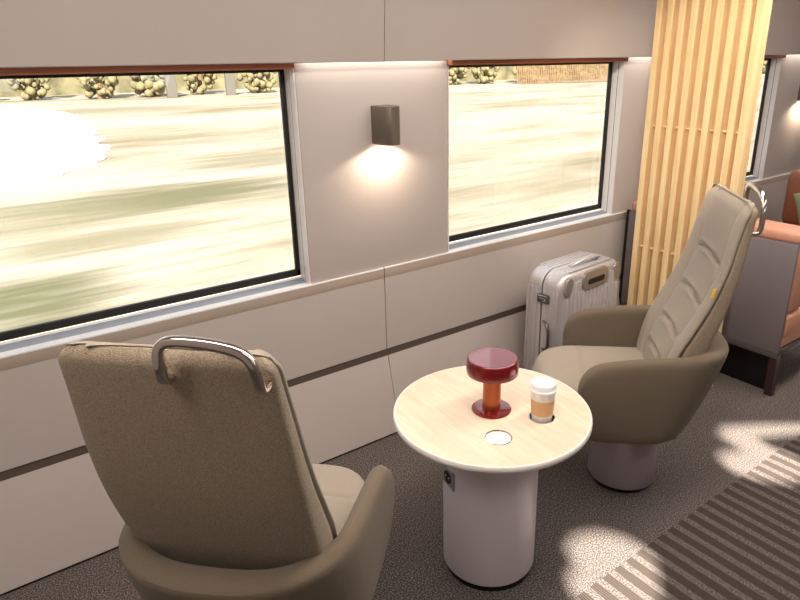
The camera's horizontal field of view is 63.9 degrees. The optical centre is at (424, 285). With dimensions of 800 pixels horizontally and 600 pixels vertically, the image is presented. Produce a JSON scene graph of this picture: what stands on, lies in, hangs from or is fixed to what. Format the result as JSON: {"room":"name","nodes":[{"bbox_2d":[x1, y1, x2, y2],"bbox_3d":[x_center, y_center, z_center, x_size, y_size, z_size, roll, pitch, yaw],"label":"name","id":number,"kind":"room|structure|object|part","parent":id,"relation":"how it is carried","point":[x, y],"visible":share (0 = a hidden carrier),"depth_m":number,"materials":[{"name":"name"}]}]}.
{"room":"train carriage","nodes":[
{"label":"train carriage","id":0,"kind":"room"},
{"bbox_2d":[0,0,799,595],"bbox_3d":[0.588,-0.613,3.029,7.800,2.330,0.600,-15,24,-34],"label":"wall","id":1,"kind":"structure","parent":0,"point":[385,307],"depth_m":2.54,"materials":[{"name":"laminate"}]},
{"bbox_2d":[0,63,310,355],"bbox_3d":[-1.252,-0.205,1.857,1.966,0.864,0.118,-15,24,-34],"label":"window","id":2,"kind":"structure","parent":1,"relation":"in","point":[286,74],"depth_m":2.23,"materials":[{"name":"black glass"}]},
{"bbox_3d":[-1.248,-0.567,1.700,1.946,0.022,0.065,-15,24,-34],"label":"blind rail","id":3,"kind":"part","parent":2,"relation":"part of","materials":[{"name":"orange metal"}]},
{"bbox_3d":[-1.268,0.174,2.021,1.966,0.016,0.012,-15,24,-34],"label":"sill","id":4,"kind":"part","parent":2,"relation":"part of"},
{"bbox_2d":[0,278,305,352],"bbox_3d":[-1.253,0.187,2.006,1.966,0.022,0.035,-15,24,-34],"label":"window sill","id":5,"kind":"structure","parent":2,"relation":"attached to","point":[37,340],"depth_m":2.21,"materials":[{"name":"white plastic"}]},
{"bbox_3d":[-1.236,0.200,1.985,1.966,0.014,0.024,-15,24,-34],"label":"sill","id":6,"kind":"part","parent":2,"relation":"part of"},
{"bbox_3d":[-1.343,-0.861,1.415,3.000,0.730,0.600,-15,24,-34],"label":"header panel","id":7,"kind":"part","parent":1,"relation":"part of","materials":[{"name":"laminate"}]},
{"bbox_3d":[-1.382,0.433,1.956,3.000,0.334,0.048,-15,24,-34],"label":"panel","id":8,"kind":"part","parent":1,"relation":"part of","materials":[{"name":"laminate"}]},
{"bbox_3d":[-1.344,0.797,2.038,3.000,0.353,0.098,-15,24,-34],"label":"kick panel","id":9,"kind":"part","parent":1,"relation":"part of","materials":[{"name":"laminate"}]},
{"bbox_3d":[-0.199,-0.484,2.610,0.690,0.970,0.082,-15,24,-34],"label":"pillar panel","id":10,"kind":"part","parent":1,"relation":"part of","materials":[{"name":"laminate"}]},
{"bbox_2d":[371,105,399,145],"bbox_3d":[-0.140,-0.623,2.481,0.082,0.146,0.110,-15,24,-34],"label":"wall sconce","id":11,"kind":"object","parent":1,"relation":"attached to","point":[385,119],"visible":1,"depth_m":2.45,"materials":[{"name":"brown metal"}]},
{"bbox_3d":[1.778,-0.026,4.228,4.797,0.353,0.098,-15,24,-34],"label":"kick panel","id":12,"kind":"part","parent":1,"relation":"part of","materials":[{"name":"laminate"}]},
{"bbox_3d":[0.747,-1.411,2.880,2.216,0.730,0.600,-15,24,-34],"label":"header panel","id":13,"kind":"part","parent":1,"relation":"part of","materials":[{"name":"laminate"}]},
{"bbox_2d":[447,57,628,251],"bbox_3d":[0.556,-0.681,3.124,1.184,0.864,0.118,-15,24,-34],"label":"window","id":14,"kind":"structure","parent":1,"relation":"in","point":[616,66],"depth_m":3.33,"materials":[{"name":"black glass"}]},
{"bbox_3d":[0.541,-0.302,3.289,1.184,0.016,0.012,-15,24,-34],"label":"sill","id":15,"kind":"part","parent":14,"relation":"part of","materials":[{"name":"silver metal"}]},
{"bbox_2d":[449,210,606,248],"bbox_3d":[0.555,-0.289,3.273,1.184,0.022,0.035,-15,24,-34],"label":"window sill","id":16,"kind":"structure","parent":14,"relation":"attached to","point":[509,233],"depth_m":3.24,"materials":[{"name":"silver metal"}]},
{"bbox_3d":[0.573,-0.276,3.253,1.184,0.014,0.024,-15,24,-34],"label":"sill","id":17,"kind":"part","parent":14,"relation":"part of","materials":[{"name":"silver metal"}]},
{"bbox_3d":[0.560,-1.043,2.968,1.164,0.022,0.065,-15,24,-34],"label":"blind rail","id":18,"kind":"part","parent":14,"relation":"part of","materials":[{"name":"orange metal"}]},
{"bbox_3d":[1.740,-0.390,4.146,4.797,0.334,0.048,-15,24,-34],"label":"panel","id":19,"kind":"part","parent":1,"relation":"part of","materials":[{"name":"laminate"}]},
{"bbox_3d":[1.176,-0.847,3.574,0.390,0.970,0.082,-15,24,-34],"label":"pillar panel","id":20,"kind":"part","parent":1,"relation":"part of","materials":[{"name":"laminate"}]},
{"bbox_2d":[745,55,785,182],"bbox_3d":[1.852,-1.022,4.033,1.286,0.864,0.118,-15,24,-34],"label":"window","id":21,"kind":"structure","parent":1,"relation":"in","point":[773,67],"depth_m":4.40,"materials":[{"name":"grey metal"}]},
{"bbox_2d":[745,176,757,180],"bbox_3d":[1.851,-0.631,4.182,1.286,0.022,0.035,-15,24,-34],"label":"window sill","id":22,"kind":"structure","parent":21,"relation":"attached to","point":[749,178],"depth_m":4.49,"materials":[{"name":"silver metal"}]},
{"bbox_3d":[1.856,-1.384,3.877,1.266,0.022,0.065,-15,24,-34],"label":"blind rail","id":23,"kind":"part","parent":21,"relation":"part of","materials":[{"name":"orange metal"}]},
{"bbox_3d":[2.636,-1.231,4.598,0.700,0.970,0.082,-15,24,-34],"label":"pillar panel","id":24,"kind":"part","parent":1,"relation":"part of","materials":[{"name":"laminate"}]},
{"bbox_3d":[2.668,-1.917,4.227,2.577,0.730,0.600,-15,24,-34],"label":"header panel","id":25,"kind":"part","parent":1,"relation":"part of","materials":[{"name":"laminate"}]},
{"bbox_2d":[0,344,799,599],"bbox_3d":[1.479,0.884,2.321,7.800,0.060,2.980,-15,24,-34],"label":"floor","id":26,"kind":"structure","parent":0,"point":[718,518],"depth_m":2.32,"materials":[{"name":"carpet"}]},
{"bbox_2d":[58,335,394,599],"bbox_3d":[-0.386,0.521,1.546,0.552,1.192,0.722,2,20,8],"label":"lounge chair","id":27,"kind":"object","parent":26,"relation":"on","point":[198,445],"visible":1,"depth_m":1.20,"materials":[{"name":"fabric"}]},
{"bbox_2d":[66,339,337,539],"bbox_3d":[-0.417,0.382,1.294,0.431,0.674,0.262,2,20,8],"label":"backrest","id":28,"kind":"object","parent":27,"relation":"on","point":[203,455],"depth_m":1.15,"materials":[{"name":"fabric"}]},
{"bbox_3d":[-0.343,0.123,1.036,0.186,0.102,0.049,2,20,8],"label":"grab handle","id":29,"kind":"part","parent":27,"relation":"part of","materials":[{"name":"metal"}]},
{"bbox_2d":[312,463,363,534],"bbox_3d":[-0.367,0.637,1.702,0.424,0.119,0.502,2,20,8],"label":"seat cushion","id":30,"kind":"object","parent":27,"relation":"on","point":[340,486],"depth_m":1.76,"materials":[{"name":"fabric"}]},
{"bbox_2d":[393,366,592,590],"bbox_3d":[0.214,0.650,2.095,0.616,0.566,0.616,-15,24,-34],"label":"round table","id":31,"kind":"object","parent":26,"relation":"on","point":[491,467],"visible":0.9,"depth_m":1.95,"materials":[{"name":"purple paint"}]},
{"bbox_3d":[0.080,0.593,1.991,0.013,0.065,0.072,-10,21,-23],"label":"socket plate","id":32,"kind":"part","parent":31,"relation":"part of","materials":[{"name":"paint"}]},
{"bbox_2d":[466,347,518,418],"bbox_3d":[0.209,0.300,1.971,0.161,0.178,0.161,-15,24,-34],"label":"table lamp","id":33,"kind":"object","parent":31,"relation":"on","point":[493,367],"visible":1,"depth_m":1.94,"materials":[{"name":"red glass"}]},
{"bbox_3d":[0.209,0.323,1.979,0.056,0.122,0.056,-15,24,-34],"label":"stem","id":34,"kind":"part","parent":33,"relation":"part of","materials":[{"name":"orange glass"}]},
{"bbox_3d":[0.208,0.240,1.949,0.161,0.051,0.161,-15,24,-34],"label":"lamp shade","id":35,"kind":"part","parent":33,"relation":"part of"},
{"bbox_2d":[529,376,556,422],"bbox_3d":[0.358,0.352,1.936,0.083,0.138,0.083,-15,24,-34],"label":"coffee cup","id":36,"kind":"object","parent":31,"relation":"on","point":[543,389],"visible":0.95,"depth_m":1.91,"materials":[{"name":"white paper"}]},
{"bbox_3d":[0.357,0.298,1.917,0.083,0.024,0.083,-15,24,-34],"label":"lid","id":37,"kind":"part","parent":36,"relation":"part of","materials":[{"name":"white plastic"}]},
{"bbox_2d":[524,251,620,370],"bbox_3d":[0.737,0.173,3.223,0.511,0.695,0.232,-17,25,-37],"label":"suitcase","id":38,"kind":"object","parent":26,"relation":"on","point":[559,288],"visible":0.5,"depth_m":3.06,"materials":[{"name":"silver plastic"}]},
{"bbox_3d":[0.577,0.242,3.050,0.021,0.157,0.055,-7,21,-18],"label":"handle","id":39,"kind":"part","parent":38,"relation":"part of","materials":[{"name":"silver metal"}]},
{"bbox_3d":[0.779,-0.123,3.093,0.226,0.050,0.057,-17,25,-37],"label":"handle","id":40,"kind":"part","parent":38,"relation":"part of","materials":[{"name":"silver metal"}]},
{"bbox_3d":[0.821,-0.040,3.079,0.200,0.090,0.020,-17,25,-37],"label":"handle","id":41,"kind":"part","parent":38,"relation":"part of","materials":[{"name":"beige plastic"}]},
{"bbox_2d":[532,182,766,492],"bbox_3d":[0.761,0.198,2.396,0.694,1.202,0.552,1,20,6],"label":"lounge chair","id":42,"kind":"object","parent":26,"relation":"on","point":[642,373],"visible":0.97,"depth_m":2.23,"materials":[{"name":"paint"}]},
{"bbox_2d":[532,345,643,392],"bbox_3d":[0.668,0.353,2.461,0.502,0.119,0.424,1,20,6],"label":"seat cushion","id":43,"kind":"object","parent":42,"relation":"on","point":[567,364],"depth_m":2.49,"materials":[{"name":"fabric"}]},
{"bbox_2d":[636,184,754,358],"bbox_3d":[0.954,0.002,2.303,0.262,0.674,0.431,0,20,7],"label":"cushion","id":44,"kind":"object","parent":42,"relation":"on","point":[685,318],"depth_m":2.22,"materials":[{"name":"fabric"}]},
{"bbox_3d":[1.065,-0.257,2.098,0.046,0.152,0.186,1,20,6],"label":"grab handle","id":45,"kind":"part","parent":42,"relation":"part of","materials":[{"name":"metal"}]},
{"bbox_2d":[627,0,772,386],"bbox_3d":[1.286,-0.630,3.066,0.066,2.300,0.517,-15,24,-34],"label":"screen","id":46,"kind":"object","parent":26,"relation":"on","point":[707,60],"visible":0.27,"depth_m":3.00,"materials":[{"name":"brown wood"}]},
{"bbox_2d":[619,201,799,396],"bbox_3d":[1.654,-0.023,3.527,0.584,0.838,0.926,-15,24,-34],"label":"sofa","id":47,"kind":"object","parent":26,"relation":"on","point":[761,322],"visible":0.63,"depth_m":3.11,"materials":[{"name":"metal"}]},
{"bbox_3d":[1.156,-0.068,3.720,0.022,0.765,0.012,-15,24,-34],"label":"edge trim","id":48,"kind":"part","parent":47,"relation":"part of","materials":[{"name":"metal"}]},
{"bbox_3d":[1.661,0.158,3.589,0.580,0.045,0.910,-15,24,-34],"label":"rail","id":49,"kind":"part","parent":47,"relation":"part of","materials":[{"name":"wood"}]},
{"bbox_3d":[1.481,0.310,3.519,0.030,0.220,0.820,-15,24,-34],"label":"plinth panel","id":50,"kind":"part","parent":47,"relation":"part of","materials":[{"name":"metal"}]},
{"bbox_3d":[1.711,0.442,3.152,0.042,0.210,0.036,-15,24,-34],"label":"leg","id":51,"kind":"part","parent":47,"relation":"part of","materials":[{"name":"brown wood"}]},
{"bbox_2d":[781,307,799,346],"bbox_3d":[1.662,0.049,3.547,0.538,0.177,0.910,-15,24,-34],"label":"seat cushion","id":52,"kind":"object","parent":47,"relation":"on","point":[790,336],"depth_m":3.09,"materials":[{"name":"leather"}]},
{"bbox_2d":[787,244,799,312],"bbox_3d":[1.500,-0.161,3.349,0.143,0.360,0.906,-15,24,-34],"label":"cushion","id":53,"kind":"object","parent":47,"relation":"on","point":[793,305],"depth_m":3.00,"materials":[{"name":"leather"}]},
{"bbox_2d":[782,170,799,225],"bbox_3d":[2.528,-0.231,4.036,0.575,0.865,0.800,-15,24,-34],"label":"bench","id":54,"kind":"object","parent":26,"relation":"on","point":[789,214],"visible":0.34,"depth_m":4.30,"materials":[{"name":"leather"}]},
{"bbox_2d":[793,193,799,225],"bbox_3d":[2.532,-0.438,4.021,0.144,0.457,0.458,-17,25,-38],"label":"throw pillow","id":55,"kind":"object","parent":54,"relation":"on","point":[796,195],"visible":0.92,"depth_m":4.13,"materials":[{"name":"green fabric"}]},
{"label":"outside","id":56,"kind":"structure","parent":0,"visible":0},
{"bbox_2d":[0,74,764,342],"bbox_3d":[-12.670,-27.986,87.744,250.000,0.500,157.400,-15,24,-34],"label":"ground","id":57,"kind":"structure","parent":56,"point":[190,191],"depth_m":16.39,"materials":[{"name":"beige sand"}]},
{"bbox_2d":[6,78,50,99],"bbox_3d":[-35.431,-19.604,56.925,4.100,5.975,2.965,-15,24,-34],"label":"tree","id":58,"kind":"object","parent":57,"relation":"on","point":[30,85],"visible":0.33,"depth_m":57.10,"materials":[{"name":"green plant"}]},
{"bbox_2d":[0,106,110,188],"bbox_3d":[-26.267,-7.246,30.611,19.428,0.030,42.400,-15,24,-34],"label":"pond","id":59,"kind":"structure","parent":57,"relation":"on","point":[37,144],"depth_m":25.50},
{"bbox_2d":[75,76,118,98],"bbox_3d":[-29.402,-20.076,57.454,3.578,6.372,3.180,-15,24,-34],"label":"tree","id":60,"kind":"object","parent":57,"relation":"on","point":[95,86],"visible":0.27,"depth_m":57.55,"materials":[{"name":"green plant"}]},
{"bbox_2d":[129,75,165,96],"bbox_3d":[-25.758,-20.384,59.749,4.036,5.449,3.326,-15,24,-34],"label":"tree","id":61,"kind":"object","parent":57,"relation":"on","point":[150,85],"visible":0.33,"depth_m":59.31,"materials":[{"name":"green plant"}]},
{"bbox_2d":[164,75,177,97],"bbox_3d":[-23.172,-18.911,58.376,1.000,3.350,0.500,-15,24,-34],"label":"concrete pillar","id":62,"kind":"structure","parent":57,"relation":"on","point":[170,80],"depth_m":58.44,"materials":[{"name":"beige concrete"}]},
{"bbox_2d":[183,74,217,94],"bbox_3d":[-22.262,-21.981,62.997,3.830,6.124,3.210,-15,24,-34],"label":"tree","id":63,"kind":"object","parent":57,"relation":"on","point":[204,81],"visible":0.26,"depth_m":63.04,"materials":[{"name":"green plant"}]},
{"bbox_2d":[224,73,236,94],"bbox_3d":[-18.550,-19.919,61.028,1.000,3.350,0.500,-15,24,-34],"label":"concrete pillar","id":64,"kind":"structure","parent":57,"relation":"on","point":[230,85],"depth_m":61.08,"materials":[{"name":"beige concrete"}]},
{"bbox_2d":[236,72,275,92],"bbox_3d":[-16.828,-21.793,64.353,3.666,4.629,3.136,-15,24,-34],"label":"tree","id":65,"kind":"object","parent":57,"relation":"on","point":[256,80],"visible":0.41,"depth_m":64.20,"materials":[{"name":"green plant"}]},
{"bbox_2d":[0,66,606,96],"bbox_3d":[-1.350,-29.262,84.039,164.500,5.085,19.662,-15,24,-34],"label":"hedge","id":66,"kind":"object","parent":57,"relation":"on","point":[69,85],"visible":0.02,"depth_m":69.34,"materials":[{"name":"green plant"}]},
{"bbox_2d":[449,67,471,84],"bbox_3d":[3.370,-26.728,77.117,4.066,4.966,3.468,-15,24,-34],"label":"tree","id":67,"kind":"object","parent":57,"relation":"on","point":[455,74],"visible":0.29,"depth_m":76.95,"materials":[{"name":"green plant"}]},
{"bbox_2d":[471,67,499,83],"bbox_3d":[7.612,-28.200,79.002,3.991,6.355,3.272,-15,24,-34],"label":"tree","id":68,"kind":"object","parent":57,"relation":"on","point":[488,76],"visible":0.34,"depth_m":79.06,"materials":[{"name":"green plant"}]},
{"bbox_2d":[511,66,540,82],"bbox_3d":[13.155,-28.753,80.577,4.159,6.145,2.901,-15,24,-34],"label":"tree","id":69,"kind":"object","parent":57,"relation":"on","point":[514,71],"visible":0.06,"depth_m":80.96,"materials":[{"name":"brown plant"}]},
{"bbox_2d":[540,65,563,81],"bbox_3d":[16.916,-29.892,83.072,4.408,6.457,3.319,-15,24,-34],"label":"tree","id":70,"kind":"object","parent":57,"relation":"on","point":[542,65],"visible":0.12,"depth_m":83.22,"materials":[{"name":"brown plant"}]},
{"bbox_2d":[517,64,607,83],"bbox_3d":[17.710,-26.399,77.794,13.400,3.266,0.125,-4,20,-10],"label":"fence","id":71,"kind":"object","parent":57,"relation":"on","point":[526,68],"visible":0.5,"depth_m":77.79,"materials":[{"name":"brown wood"}]},
{"bbox_2d":[565,64,592,79],"bbox_3d":[20.682,-29.960,86.020,4.104,4.921,3.328,-15,24,-34],"label":"tree","id":72,"kind":"object","parent":57,"relation":"on","point":[585,64],"visible":0.07,"depth_m":86.00,"materials":[{"name":"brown plant"}]},
{"bbox_2d":[592,64,607,78],"bbox_3d":[24.694,-32.063,88.792,4.012,6.507,3.228,-15,24,-34],"label":"tree","id":73,"kind":"object","parent":57,"relation":"on","point":[594,64],"visible":0.03,"depth_m":89.07,"materials":[{"name":"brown plant"}]},
{"bbox_2d":[762,60,766,73],"bbox_3d":[55.918,-36.819,103.156,3.827,5.159,3.086,-15,24,-34],"label":"tree","id":74,"kind":"object","parent":57,"relation":"on","point":[765,61],"visible":0.08,"depth_m":103.06,"materials":[{"name":"green plant"}]}
]}

